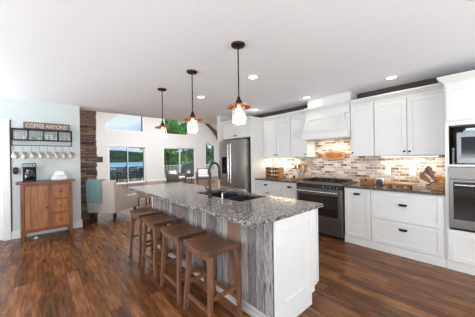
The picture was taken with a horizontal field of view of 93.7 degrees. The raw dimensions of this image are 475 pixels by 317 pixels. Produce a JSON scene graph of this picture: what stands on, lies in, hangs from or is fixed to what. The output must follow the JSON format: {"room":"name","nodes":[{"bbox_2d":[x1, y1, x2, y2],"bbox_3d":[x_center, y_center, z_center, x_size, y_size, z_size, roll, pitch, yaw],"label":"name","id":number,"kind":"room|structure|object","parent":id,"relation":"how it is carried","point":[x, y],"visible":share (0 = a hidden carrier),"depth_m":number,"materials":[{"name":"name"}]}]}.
{"room":"kitchen","nodes":[
{"label":"kitchen","id":0,"kind":"room"},
{"bbox_2d":[0,97,80,230],"bbox_3d":[-4.897,0.194,3.276,4.236,2.510,0.140,-1,0,-42],"label":"wall","id":1,"kind":"structure","parent":0,"point":[20,110],"depth_m":4.25,"materials":[{"name":"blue paint"}]},
{"bbox_2d":[0,125,2,239],"bbox_3d":[-4.425,0.421,3.647,0.830,2.020,0.048,-1,0,-42],"label":"door","id":2,"kind":"structure","parent":1,"relation":"in","point":[1,218],"depth_m":3.89,"materials":[{"name":"white paint"}]},
{"bbox_2d":[0,118,10,240],"bbox_3d":[-4.449,0.372,3.652,1.022,2.140,0.170,-1,0,-42],"label":"trim","id":3,"kind":"structure","parent":1,"relation":"attached to","point":[5,127],"depth_m":3.90,"materials":[{"name":"white paint"}]},
{"bbox_2d":[10,120,12,231],"bbox_3d":[-4.020,0.305,3.951,0.014,1.980,0.016,-1,0,-42],"label":"trim","id":4,"kind":"structure","parent":1,"relation":"attached to","point":[10,120],"depth_m":3.94,"materials":[{"name":"grey paint"}]},
{"bbox_2d":[13,167,17,173],"bbox_3d":[-3.964,0.222,3.975,0.069,0.125,0.053,-1,0,-42],"label":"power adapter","id":5,"kind":"object","parent":1,"relation":"attached to","point":[15,169],"visible":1,"depth_m":3.96,"materials":[{"name":"black plastic"}]},
{"bbox_2d":[11,128,71,152],"bbox_3d":[-3.645,-0.320,4.185,0.852,0.432,0.172,-1,0,-42],"label":"mug rack","id":6,"kind":"object","parent":1,"relation":"attached to","point":[12,129],"visible":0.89,"depth_m":4.10,"materials":[{"name":"black metal"}]},
{"bbox_2d":[11,151,20,158],"bbox_3d":[-3.867,-0.058,3.885,0.142,0.145,0.102,-1,0,18],"label":"mug","id":7,"kind":"object","parent":6,"relation":"hanging from","point":[15,155],"visible":1,"depth_m":3.88,"materials":[{"name":"white ceramic"}]},
{"bbox_2d":[20,151,29,158],"bbox_3d":[-3.785,-0.059,3.957,0.142,0.145,0.102,-1,0,20],"label":"mug","id":8,"kind":"object","parent":6,"relation":"hanging from","point":[24,155],"visible":1,"depth_m":3.95,"materials":[{"name":"white ceramic"}]},
{"bbox_2d":[29,151,37,158],"bbox_3d":[-3.700,-0.061,4.034,0.142,0.145,0.102,-1,0,17],"label":"mug","id":9,"kind":"object","parent":6,"relation":"hanging from","point":[33,155],"visible":1,"depth_m":4.02,"materials":[{"name":"white ceramic"}]},
{"bbox_2d":[37,151,45,158],"bbox_3d":[-3.617,-0.062,4.107,0.142,0.145,0.102,-1,0,18],"label":"mug","id":10,"kind":"object","parent":6,"relation":"hanging from","point":[41,155],"visible":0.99,"depth_m":4.09,"materials":[{"name":"white ceramic"}]},
{"bbox_2d":[11,139,71,141],"bbox_3d":[-3.645,-0.335,4.185,0.852,0.018,0.172,-1,0,-42],"label":"shelf","id":11,"kind":"object","parent":6,"relation":"attached to","point":[55,140],"depth_m":4.12,"materials":[{"name":"black metal"}]},
{"bbox_2d":[11,128,71,132],"bbox_3d":[-3.648,-0.526,4.185,0.852,0.020,0.172,-1,0,-42],"label":"shelf","id":12,"kind":"object","parent":6,"relation":"attached to","point":[12,129],"depth_m":4.10,"materials":[{"name":"black metal"}]},
{"bbox_2d":[23,121,69,130],"bbox_3d":[-3.616,-0.604,4.239,0.670,0.134,0.030,-1,0,-42],"label":"coffee sign","id":13,"kind":"object","parent":6,"relation":"on","point":[27,125],"visible":1,"depth_m":4.21,"materials":[{"name":"brown paint"}]},
{"bbox_2d":[45,151,53,158],"bbox_3d":[-3.535,-0.063,4.179,0.142,0.145,0.102,-1,0,21],"label":"mug","id":14,"kind":"object","parent":6,"relation":"hanging from","point":[49,155],"visible":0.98,"depth_m":4.17,"materials":[{"name":"white ceramic"}]},
{"bbox_2d":[53,151,60,158],"bbox_3d":[-3.450,-0.065,4.257,0.142,0.145,0.102,-1,0,16],"label":"mug","id":15,"kind":"object","parent":6,"relation":"hanging from","point":[56,155],"visible":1,"depth_m":4.24,"materials":[{"name":"white ceramic"}]},
{"bbox_2d":[60,151,68,158],"bbox_3d":[-3.368,-0.066,4.328,0.142,0.145,0.102,-1,0,20],"label":"mug","id":16,"kind":"object","parent":6,"relation":"hanging from","point":[64,155],"visible":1,"depth_m":4.32,"materials":[{"name":"white ceramic"}]},
{"bbox_2d":[68,152,75,158],"bbox_3d":[-3.284,-0.067,4.404,0.142,0.145,0.102,-1,0,18],"label":"mug","id":17,"kind":"object","parent":6,"relation":"hanging from","point":[71,155],"visible":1,"depth_m":4.39,"materials":[{"name":"white ceramic"}]},
{"bbox_2d":[11,220,82,238],"bbox_3d":[-3.619,1.359,4.292,1.042,0.140,0.020,-1,0,-42],"label":"baseboard","id":18,"kind":"structure","parent":1,"relation":"attached to","point":[76,224],"depth_m":4.24,"materials":[{"name":"white paint"}]},
{"bbox_2d":[81,111,217,179],"bbox_3d":[-5.240,-2.048,14.198,10.100,6.980,0.140,-1,0,-42],"label":"wall","id":19,"kind":"structure","parent":0,"point":[152,138],"depth_m":13.99,"materials":[{"name":"white paint"}]},
{"bbox_2d":[104,114,143,132],"bbox_3d":[-6.580,-2.549,12.987,2.100,1.984,0.135,-1,0,-42],"label":"window","id":20,"kind":"structure","parent":19,"relation":"in","point":[142,118],"depth_m":13.18,"materials":[{"name":"white paint"}]},
{"bbox_2d":[107,145,146,183],"bbox_3d":[-6.457,0.362,13.065,2.120,2.200,0.150,-1,0,-42],"label":"door","id":21,"kind":"structure","parent":19,"relation":"in","point":[108,146],"depth_m":13.03,"materials":[{"name":"white paint"}]},
{"bbox_2d":[145,179,162,181],"bbox_3d":[-5.237,1.373,14.052,1.130,0.140,0.020,-1,0,-42],"label":"baseboard","id":22,"kind":"structure","parent":19,"relation":"attached to","point":[149,180],"depth_m":14.00,"materials":[{"name":"white paint"}]},
{"bbox_2d":[164,119,188,135],"bbox_3d":[-4.179,-3.085,15.131,1.810,3.021,0.135,-1,0,-42],"label":"window","id":23,"kind":"structure","parent":19,"relation":"in","point":[164,119],"depth_m":15.52,"materials":[{"name":"white paint"}]},
{"bbox_2d":[162,147,195,180],"bbox_3d":[-3.962,0.323,15.286,2.500,2.200,0.150,-1,0,-42],"label":"door","id":24,"kind":"structure","parent":19,"relation":"in","point":[163,148],"depth_m":15.26,"materials":[{"name":"white paint"}]},
{"bbox_2d":[205,140,215,169],"bbox_3d":[-2.094,-0.252,16.952,0.980,2.290,0.135,-1,0,-42],"label":"window","id":25,"kind":"structure","parent":19,"relation":"in","point":[205,140],"depth_m":17.15,"materials":[{"name":"white paint"}]},
{"bbox_2d":[204,123,216,138],"bbox_3d":[-3.347,-3.406,15.650,4.990,4.303,0.210,-1,0,-42],"label":"trim","id":26,"kind":"structure","parent":19,"relation":"attached to","point":[209,126],"depth_m":16.85,"materials":[{"name":"brown wood"}]},
{"bbox_2d":[217,116,236,187],"bbox_3d":[-0.203,0.122,6.151,0.753,2.510,0.140,-1,0,-42],"label":"wall","id":27,"kind":"structure","parent":0,"point":[219,118],"depth_m":5.92,"materials":[{"name":"white paint"}]},
{"bbox_2d":[0,0,474,124],"bbox_3d":[1.799,-1.220,3.222,14.200,0.120,9.600,-1,0,-42],"label":"ceiling","id":28,"kind":"structure","parent":0,"point":[108,56],"depth_m":2.32,"materials":[{"name":"paint"}]},
{"bbox_2d":[155,88,169,133],"bbox_3d":[-1.208,-0.719,3.579,0.236,0.795,0.236,-1,0,-42],"label":"pendant lamp","id":29,"kind":"object","parent":28,"relation":"hanging from","point":[161,126],"visible":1,"depth_m":3.57,"materials":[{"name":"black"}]},
{"bbox_2d":[183,69,201,127],"bbox_3d":[-0.582,-0.727,2.876,0.236,0.795,0.236,-1,0,-42],"label":"pendant lamp","id":30,"kind":"object","parent":28,"relation":"hanging from","point":[192,118],"visible":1,"depth_m":2.86,"materials":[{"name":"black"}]},
{"bbox_2d":[227,41,250,117],"bbox_3d":[0.011,-0.735,2.210,0.236,0.795,0.236,-1,0,-42],"label":"pendant lamp","id":31,"kind":"object","parent":28,"relation":"hanging from","point":[238,106],"visible":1,"depth_m":2.20,"materials":[{"name":"brown metal"}]},
{"bbox_2d":[236,96,241,105],"bbox_3d":[0.013,-0.573,2.210,0.068,0.090,0.067,-1,0,-42],"label":"socket","id":32,"kind":"object","parent":31,"relation":"attached to","point":[238,100],"depth_m":2.19,"materials":[{"name":"brown metal"}]},
{"bbox_2d":[246,75,259,79],"bbox_3d":[0.216,-1.133,3.103,0.184,0.006,0.184,-1,0,-42],"label":"recessed light","id":33,"kind":"object","parent":28,"relation":"in","point":[252,77],"visible":1,"depth_m":3.10,"materials":[{"name":"white plastic"}]},
{"bbox_2d":[384,75,398,79],"bbox_3d":[2.217,-1.163,3.205,0.184,0.006,0.184,-1,0,-42],"label":"recessed light","id":34,"kind":"object","parent":28,"relation":"in","point":[392,76],"visible":1,"depth_m":3.19,"materials":[{"name":"white"}]},
{"bbox_2d":[0,176,474,316],"bbox_3d":[-0.872,1.437,6.269,14.200,0.100,17.750,-1,0,-42],"label":"floor","id":35,"kind":"structure","parent":0,"point":[89,271],"depth_m":2.49,"materials":[{"name":"brown wood"}]},
{"bbox_2d":[15,178,75,242],"bbox_3d":[-3.513,0.917,4.118,0.817,1.020,0.384,-1,0,-42],"label":"sideboard","id":36,"kind":"object","parent":35,"relation":"on","point":[44,204],"visible":1,"depth_m":3.98,"materials":[{"name":"brown wood"}]},
{"bbox_2d":[22,163,35,181],"bbox_3d":[-3.712,0.248,3.971,0.180,0.325,0.207,-1,0,-42],"label":"coffee maker","id":37,"kind":"object","parent":36,"relation":"on","point":[29,169],"visible":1,"depth_m":3.97,"materials":[{"name":"grey metal"}]},
{"bbox_2d":[51,170,66,179],"bbox_3d":[-3.398,0.316,4.244,0.230,0.180,0.175,-1,0,-42],"label":"bread box","id":38,"kind":"object","parent":36,"relation":"on","point":[58,175],"visible":1,"depth_m":4.20,"materials":[{"name":"white ceramic"}]},
{"bbox_2d":[80,110,102,219],"bbox_3d":[-4.023,-0.217,5.874,0.533,3.300,1.680,-1,0,-42],"label":"stone fireplace","id":39,"kind":"object","parent":35,"relation":"on","point":[88,149],"visible":0.4,"depth_m":5.22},
{"bbox_2d":[85,157,102,161],"bbox_3d":[-3.877,0.031,5.987,0.170,0.140,1.500,-1,0,-42],"label":"mantel shelf","id":40,"kind":"object","parent":39,"relation":"attached to","point":[99,159],"depth_m":5.44,"materials":[{"name":"brown wood"}]},
{"bbox_2d":[87,180,137,221],"bbox_3d":[-2.977,0.952,5.373,0.690,0.934,0.939,-1,0,8],"label":"armchair","id":41,"kind":"object","parent":35,"relation":"on","point":[114,200],"visible":0.84,"depth_m":4.95,"materials":[{"name":"fabric"}]},
{"bbox_2d":[86,179,104,202],"bbox_3d":[-3.156,0.725,5.000,0.360,0.517,0.222,-1,0,8],"label":"throw blanket","id":42,"kind":"object","parent":41,"relation":"on","point":[93,186],"visible":0.91,"depth_m":4.90,"materials":[{"name":"teal fabric"}]},
{"bbox_2d":[136,192,151,203],"bbox_3d":[-2.912,1.206,7.233,0.480,0.420,0.560,-1,0,8],"label":"ottoman","id":43,"kind":"object","parent":35,"relation":"on","point":[140,195],"visible":0.28,"depth_m":6.97,"materials":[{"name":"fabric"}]},
{"bbox_2d":[129,207,162,262],"bbox_3d":[-1.328,1.076,3.236,0.350,0.640,0.434,-1,0,-42],"label":"bar stool","id":44,"kind":"object","parent":35,"relation":"on","point":[137,214],"visible":0.77,"depth_m":3.18,"materials":[{"name":"brown wood"}]},
{"bbox_2d":[141,213,179,278],"bbox_3d":[-0.979,1.072,2.844,0.350,0.640,0.434,-1,0,-42],"label":"bar stool","id":45,"kind":"object","parent":35,"relation":"on","point":[152,221],"visible":0.86,"depth_m":2.78,"materials":[{"name":"brown wood"}]},
{"bbox_2d":[166,169,186,182],"bbox_3d":[-3.304,1.009,11.965,0.819,0.815,0.830,-1,0,18],"label":"wicker chair","id":46,"kind":"object","parent":35,"relation":"on","point":[172,175],"visible":0.98,"depth_m":11.75,"materials":[{"name":"wicker"}]},
{"bbox_2d":[160,222,206,304],"bbox_3d":[-0.578,1.066,2.378,0.350,0.640,0.434,-1,0,-42],"label":"bar stool","id":47,"kind":"object","parent":35,"relation":"on","point":[175,233],"visible":0.9,"depth_m":2.32,"materials":[{"name":"brown wood"}]},
{"bbox_2d":[196,168,208,183],"bbox_3d":[-1.978,0.989,12.878,0.830,0.815,0.819,-1,0,-14],"label":"wicker chair","id":48,"kind":"object","parent":35,"relation":"on","point":[202,173],"visible":0.86,"depth_m":12.95,"materials":[{"name":"white fabric"}]},
{"bbox_2d":[198,169,207,174],"bbox_3d":[-2.027,0.791,13.065,0.560,0.308,0.167,-1,0,-14],"label":"cushion","id":49,"kind":"object","parent":48,"relation":"on","point":[200,171],"depth_m":13.01,"materials":[{"name":"white fabric"}]},
{"bbox_2d":[183,232,242,316],"bbox_3d":[-0.231,1.062,2.004,0.350,0.640,0.434,-1,0,-42],"label":"bar stool","id":50,"kind":"object","parent":35,"relation":"on","point":[207,246],"visible":1,"depth_m":1.95,"materials":[{"name":"brown wood"}]},
{"bbox_2d":[220,122,227,140],"bbox_3d":[-0.137,0.211,6.074,0.748,2.330,0.050,-1,0,-42],"label":"panel","id":51,"kind":"object","parent":35,"relation":"on","point":[221,124],"visible":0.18,"depth_m":5.82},
{"bbox_2d":[219,139,250,192],"bbox_3d":[0.138,0.462,5.603,0.874,1.820,0.955,-1,0,-42],"label":"refrigerator","id":52,"kind":"object","parent":35,"relation":"on","point":[234,155],"visible":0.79,"depth_m":5.24,"materials":[{"name":"metal"}]},
{"bbox_2d":[152,197,318,316],"bbox_3d":[-0.272,0.940,2.930,0.748,0.882,2.535,-1,0,-42],"label":"kitchen island","id":53,"kind":"object","parent":35,"relation":"on","point":[278,261],"visible":0.44,"depth_m":1.97,"materials":[{"name":"white wood"}]},
{"bbox_2d":[127,182,322,227],"bbox_3d":[-0.518,0.486,3.034,0.997,0.030,3.030,-1,0,-42],"label":"island countertop","id":54,"kind":"structure","parent":53,"relation":"on","point":[266,209],"depth_m":2.28,"materials":[{"name":"grey stone"}]},
{"bbox_2d":[205,162,221,196],"bbox_3d":[-0.302,0.255,2.725,0.217,0.426,0.090,-1,0,-1],"label":"faucet","id":55,"kind":"object","parent":54,"relation":"on","point":[209,189],"visible":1,"depth_m":2.70,"materials":[{"name":"brown metal"}]},
{"bbox_2d":[204,191,258,201],"bbox_3d":[-0.107,0.607,2.876,0.470,0.224,0.930,-1,0,-42],"label":"sink","id":56,"kind":"object","parent":54,"relation":"in","point":[231,196],"visible":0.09,"depth_m":3.10,"materials":[{"name":"black"}]},
{"bbox_2d":[248,116,271,192],"bbox_3d":[0.560,0.201,5.279,0.764,2.330,0.042,-1,0,-42],"label":"panel","id":57,"kind":"object","parent":35,"relation":"on","point":[258,162],"visible":0.45,"depth_m":5.16,"materials":[{"name":"white wood"}]},
{"bbox_2d":[256,180,282,196],"bbox_3d":[0.881,0.921,5.025,0.639,0.882,0.744,-1,0,-42],"label":"base cabinet","id":58,"kind":"object","parent":35,"relation":"on","point":[272,188],"visible":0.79,"depth_m":4.81,"materials":[{"name":"white wood"}]},
{"bbox_2d":[255,177,299,182],"bbox_3d":[0.994,0.461,4.887,0.627,0.030,1.111,-1,0,-42],"label":"countertop","id":59,"kind":"structure","parent":58,"relation":"on","point":[284,179],"depth_m":4.74,"materials":[{"name":"stone"}]},
{"bbox_2d":[265,167,283,178],"bbox_3d":[0.841,0.323,5.062,0.180,0.250,0.390,-1,0,-42],"label":"spice rack","id":60,"kind":"object","parent":59,"relation":"on","point":[280,169],"visible":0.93,"depth_m":4.96,"materials":[{"name":"orange wood"}]},
{"bbox_3d":[1.307,0.426,4.706,0.240,0.030,0.300,-1,0,-42],"label":"serving tray","id":61,"kind":"object","parent":59,"relation":"on","visible":0},
{"bbox_2d":[298,172,304,178],"bbox_3d":[1.348,0.362,4.689,0.128,0.130,0.127,-1,0,-42],"label":"utensil crock","id":62,"kind":"object","parent":61,"relation":"on","point":[301,175],"visible":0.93,"depth_m":4.64,"materials":[{"name":"white ceramic"}]},
{"bbox_2d":[282,182,296,198],"bbox_3d":[1.251,0.916,4.611,0.636,0.882,0.358,-1,0,-42],"label":"base cabinet","id":63,"kind":"object","parent":35,"relation":"on","point":[289,190],"visible":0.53,"depth_m":4.42,"materials":[{"name":"white wood"}]},
{"bbox_2d":[296,177,357,239],"bbox_3d":[1.626,0.868,4.114,0.714,0.969,0.872,-1,0,-42],"label":"range","id":64,"kind":"object","parent":35,"relation":"on","point":[330,192],"visible":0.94,"depth_m":3.80,"materials":[{"name":"metal"}]},
{"bbox_2d":[296,179,357,185],"bbox_3d":[1.649,0.435,4.140,0.637,0.034,0.872,-1,0,-42],"label":"cooktop","id":65,"kind":"object","parent":64,"relation":"in","point":[310,182],"depth_m":3.99,"materials":[{"name":"metal"}]},
{"bbox_2d":[345,187,371,247],"bbox_3d":[2.086,0.905,3.673,0.636,0.882,0.386,-1,0,-42],"label":"base cabinet","id":66,"kind":"object","parent":35,"relation":"on","point":[358,226],"visible":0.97,"depth_m":3.47,"materials":[{"name":"white wood"}]},
{"bbox_2d":[371,190,445,267],"bbox_3d":[2.489,0.899,3.220,0.636,0.882,0.818,-1,0,-42],"label":"base cabinet","id":67,"kind":"object","parent":35,"relation":"on","point":[408,225],"visible":0.98,"depth_m":2.98,"materials":[{"name":"white wood"}]},
{"bbox_2d":[343,182,444,195],"bbox_3d":[2.349,0.443,3.365,0.627,0.030,1.212,-1,0,-42],"label":"countertop","id":68,"kind":"structure","parent":67,"relation":"on","point":[415,189],"depth_m":3.18,"materials":[{"name":"stone"}]},
{"bbox_2d":[360,177,374,185],"bbox_3d":[2.119,0.373,3.639,0.132,0.116,0.183,-1,0,-42],"label":"box","id":69,"kind":"object","parent":68,"relation":"on","point":[363,180],"visible":0.99,"depth_m":3.59,"materials":[{"name":"brown wood"}]},
{"bbox_2d":[376,178,384,184],"bbox_3d":[2.312,0.373,3.606,0.100,0.110,0.100,-1,0,-42],"label":"napkin holder","id":70,"kind":"object","parent":68,"relation":"on","point":[379,181],"visible":1,"depth_m":3.58,"materials":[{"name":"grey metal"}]},
{"bbox_2d":[383,182,417,188],"bbox_3d":[2.395,0.392,3.288,0.180,0.070,0.425,-1,0,-42],"label":"tray","id":71,"kind":"object","parent":68,"relation":"on","point":[389,184],"visible":1,"depth_m":3.23,"materials":[{"name":"brown wood"}]},
{"bbox_2d":[427,179,444,190],"bbox_3d":[2.680,0.353,3.011,0.150,0.140,0.171,-1,0,-42],"label":"knife block","id":72,"kind":"object","parent":68,"relation":"on","point":[440,185],"visible":0.98,"depth_m":2.95,"materials":[{"name":"brown wood"}]},
{"bbox_2d":[422,172,430,182],"bbox_3d":[2.583,0.258,3.040,0.097,0.150,0.022,-1,0,44],"label":"knife","id":73,"kind":"object","parent":72,"relation":"in","point":[423,173],"visible":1,"depth_m":3.03,"materials":[{"name":"wood"}]},
{"bbox_2d":[429,167,434,180],"bbox_3d":[2.619,0.207,2.998,0.022,0.190,0.068,-1,0,-42],"label":"knife","id":74,"kind":"object","parent":72,"relation":"in","point":[430,168],"visible":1,"depth_m":2.99,"materials":[{"name":"wood"}]},
{"bbox_2d":[435,176,444,182],"bbox_3d":[2.879,0.337,3.157,0.020,0.166,0.125,-1,0,-42],"label":"cutting board","id":75,"kind":"object","parent":68,"relation":"on","point":[440,178],"visible":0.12,"depth_m":3.15,"materials":[{"name":"brown wood"}]},
{"bbox_2d":[436,70,474,275],"bbox_3d":[3.023,0.168,2.586,0.667,2.330,0.969,-1,0,-42],"label":"tall cabinet","id":76,"kind":"object","parent":35,"relation":"on","point":[459,88],"visible":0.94,"depth_m":2.64,"materials":[{"name":"white wood"}]},
{"bbox_2d":[452,148,454,163],"bbox_3d":[2.680,-0.030,2.764,0.026,0.200,0.026,-1,0,-42],"label":"slim bottle","id":77,"kind":"object","parent":76,"relation":"in","point":[453,149],"visible":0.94,"depth_m":2.76,"materials":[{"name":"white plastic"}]},
{"bbox_2d":[449,167,474,232],"bbox_3d":[2.994,0.468,2.568,0.649,0.746,0.762,-1,0,-42],"label":"oven","id":78,"kind":"object","parent":76,"relation":"in","point":[461,179],"visible":0.99,"depth_m":2.59,"materials":[{"name":"metal"}]},
{"bbox_2d":[456,131,474,163],"bbox_3d":[2.963,-0.125,2.575,0.428,0.382,0.585,-1,0,-42],"label":"microwave","id":79,"kind":"object","parent":76,"relation":"in","point":[465,141],"visible":0.88,"depth_m":2.60,"materials":[{"name":"grey metal"}]},
{"bbox_2d":[253,69,474,186],"bbox_3d":[2.877,0.079,3.362,0.140,2.510,8.400,-1,0,-42],"label":"wall","id":80,"kind":"structure","parent":0,"point":[432,80],"depth_m":3.72,"materials":[{"name":"beige paint"}]},
{"bbox_2d":[221,116,249,139],"bbox_3d":[0.197,-0.729,5.671,0.764,0.460,1.003,-1,0,-42],"label":"upper cabinet","id":81,"kind":"object","parent":80,"relation":"attached to","point":[239,128],"visible":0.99,"depth_m":5.43,"materials":[{"name":"white wood"}]},
{"bbox_2d":[261,112,290,157],"bbox_3d":[0.969,-0.497,5.100,0.378,0.945,0.774,-1,0,-42],"label":"upper cabinet","id":82,"kind":"object","parent":80,"relation":"attached to","point":[276,128],"visible":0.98,"depth_m":4.98,"materials":[{"name":"white wood"}]},
{"bbox_2d":[289,109,314,156],"bbox_3d":[1.356,-0.502,4.665,0.378,0.945,0.382,-1,0,-42],"label":"upper cabinet","id":83,"kind":"object","parent":80,"relation":"attached to","point":[299,147],"visible":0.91,"depth_m":4.57,"materials":[{"name":"white wood"}]},
{"bbox_2d":[301,91,356,140],"bbox_3d":[1.700,-0.753,4.162,0.528,0.807,0.824,-1,0,-42],"label":"range hood","id":84,"kind":"object","parent":80,"relation":"attached to","point":[328,118],"visible":0.83,"depth_m":4.00,"materials":[{"name":"wood"}]},
{"bbox_2d":[318,151,346,159],"bbox_3d":[1.845,-0.062,4.374,0.025,0.170,0.579,-1,0,-42],"label":"board","id":85,"kind":"object","parent":80,"relation":"attached to","point":[332,155],"visible":1,"depth_m":4.33,"materials":[{"name":"brown wood"}]},
{"bbox_2d":[272,139,444,186],"bbox_3d":[1.922,0.043,4.319,0.011,0.808,3.198,-1,0,-42],"label":"backsplash","id":86,"kind":"structure","parent":80,"relation":"attached to","point":[354,168],"depth_m":4.05,"materials":[{"name":"brick"}]},
{"bbox_2d":[349,96,374,155],"bbox_3d":[2.154,-0.513,3.768,0.378,0.945,0.355,-1,0,-42],"label":"upper cabinet","id":87,"kind":"object","parent":80,"relation":"attached to","point":[362,109],"visible":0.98,"depth_m":3.67,"materials":[{"name":"white wood"}]},
{"bbox_2d":[386,168,390,174],"bbox_3d":[2.487,0.207,3.673,0.008,0.115,0.072,-1,0,-42],"label":"outlet","id":88,"kind":"object","parent":80,"relation":"attached to","point":[388,170],"visible":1,"depth_m":3.67,"materials":[{"name":"white plastic"}]},
{"bbox_2d":[373,83,444,155],"bbox_3d":[2.556,-0.518,3.316,0.378,0.945,0.846,-1,0,-42],"label":"upper cabinet","id":89,"kind":"object","parent":80,"relation":"attached to","point":[408,121],"visible":0.98,"depth_m":3.19,"materials":[{"name":"white wood"}]},
{"bbox_2d":[381,155,439,156],"bbox_3d":[2.590,-0.034,3.377,0.120,0.023,0.700,-1,0,-42],"label":"light","id":90,"kind":"object","parent":89,"relation":"attached to","point":[408,155],"visible":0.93,"depth_m":3.25,"materials":[{"name":"white plastic"}]},
{"bbox_2d":[410,168,415,175],"bbox_3d":[2.702,0.204,3.431,0.008,0.115,0.072,-1,0,-42],"label":"outlet","id":91,"kind":"object","parent":80,"relation":"attached to","point":[412,170],"visible":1,"depth_m":3.42,"materials":[{"name":"white plastic"}]},
{"label":"outside","id":92,"kind":"structure","parent":0,"visible":0},
{"bbox_2d":[109,150,142,162],"bbox_3d":[-301.012,-4.756,428.306,660.000,27.246,140.000,-1,0,-42],"label":"wooded hill","id":93,"kind":"structure","parent":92,"point":[115,156],"depth_m":428.07,"materials":[{"name":"green plant"}]},
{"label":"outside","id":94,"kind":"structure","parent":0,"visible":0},
{"bbox_2d":[139,148,213,161],"bbox_3d":[-79.595,-10.579,558.499,344.000,32.117,110.000,-1,0,-42],"label":"wooded hill","id":95,"kind":"structure","parent":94,"point":[210,149],"depth_m":488.17,"materials":[{"name":"green plant"}]},
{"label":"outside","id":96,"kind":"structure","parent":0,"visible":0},
{"bbox_2d":[115,176,165,182],"bbox_3d":[-5.452,1.603,17.057,13.500,0.120,4.440,-1,0,-42],"label":"deck","id":97,"kind":"object","parent":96,"point":[134,179],"depth_m":16.01,"materials":[{"name":"wood"}]},
{"bbox_2d":[116,167,124,180],"bbox_3d":[-8.286,1.111,15.720,0.520,0.950,0.482,-1,0,-42],"label":"patio chair","id":98,"kind":"object","parent":97,"relation":"on","point":[117,168],"visible":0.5,"depth_m":15.85,"materials":[{"name":"grey paint"}]},
{"bbox_2d":[121,168,130,181],"bbox_3d":[-7.216,1.097,14.367,0.520,0.950,0.482,-1,0,-42],"label":"patio chair","id":99,"kind":"object","parent":97,"relation":"on","point":[123,168],"visible":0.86,"depth_m":14.26,"materials":[{"name":"grey paint"}]},
{"bbox_2d":[110,166,142,178],"bbox_3d":[-9.268,1.100,16.371,5.900,1.000,0.100,-1,0,-42],"label":"deck railing","id":100,"kind":"object","parent":97,"relation":"on","point":[125,166],"visible":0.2,"depth_m":16.76,"materials":[{"name":"black metal"}]},
{"bbox_2d":[115,170,141,181],"bbox_3d":[-7.376,1.203,15.376,1.800,0.740,0.900,-1,0,-42],"label":"patio table","id":101,"kind":"object","parent":97,"relation":"on","point":[126,170],"visible":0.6,"depth_m":15.12,"materials":[{"name":"grey paint"}]},
{"bbox_2d":[130,167,138,179],"bbox_3d":[-7.577,1.100,16.352,0.520,0.950,0.482,-1,0,-42],"label":"patio chair","id":102,"kind":"object","parent":97,"relation":"on","point":[136,173],"visible":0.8,"depth_m":16.38,"materials":[{"name":"grey paint"}]},
{"bbox_2d":[137,168,142,180],"bbox_3d":[-6.469,1.085,15.032,0.520,0.950,0.482,-1,0,-42],"label":"patio chair","id":103,"kind":"object","parent":97,"relation":"on","point":[139,168],"visible":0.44,"depth_m":14.76,"materials":[{"name":"grey paint"}]},
{"bbox_2d":[181,163,193,176],"bbox_3d":[-3.816,0.933,17.464,1.240,1.170,0.620,-1,0,-42],"label":"grill","id":104,"kind":"object","parent":97,"relation":"on","point":[186,166],"visible":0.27,"depth_m":17.25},
{"bbox_2d":[164,164,213,172],"bbox_3d":[-4.376,1.023,20.726,6.800,1.000,0.100,-1,0,-42],"label":"deck railing","id":105,"kind":"object","parent":97,"relation":"on","point":[212,166],"visible":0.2,"depth_m":19.82,"materials":[{"name":"metal"}]},
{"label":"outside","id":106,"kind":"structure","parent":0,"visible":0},
{"bbox_2d":[110,161,213,169],"bbox_3d":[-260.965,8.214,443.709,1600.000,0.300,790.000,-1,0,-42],"label":"lake","id":107,"kind":"structure","parent":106,"point":[123,164],"depth_m":220.06,"materials":[{"name":"liquid"}]},
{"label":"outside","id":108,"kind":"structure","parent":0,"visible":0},
{"bbox_2d":[110,169,142,179],"bbox_3d":[-18.844,4.790,66.374,180.000,0.400,95.700,-1,0,-42],"label":"lawn","id":109,"kind":"structure","parent":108,"point":[133,169],"depth_m":66.24,"materials":[{"name":"green plant"}]},
{"bbox_2d":[140,119,193,175],"bbox_3d":[-7.487,-0.872,25.994,4.613,10.676,7.184,-1,0,34],"label":"leafy tree","id":110,"kind":"object","parent":109,"relation":"on","point":[175,128],"visible":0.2,"depth_m":25.21,"materials":[{"name":"green plant"}]},
{"bbox_2d":[164,123,183,164],"bbox_3d":[-11.311,-2.729,34.649,6.399,14.484,5.603,-1,0,-42],"label":"leafy tree","id":111,"kind":"object","parent":109,"relation":"on","point":[165,156],"visible":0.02,"depth_m":33.59,"materials":[{"name":"green plant"}]},
{"bbox_2d":[164,121,211,167],"bbox_3d":[-6.096,-0.372,29.543,4.834,9.628,7.280,-1,0,32],"label":"leafy tree","id":112,"kind":"object","parent":109,"relation":"on","point":[190,152],"visible":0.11,"depth_m":29.57,"materials":[{"name":"green plant"}]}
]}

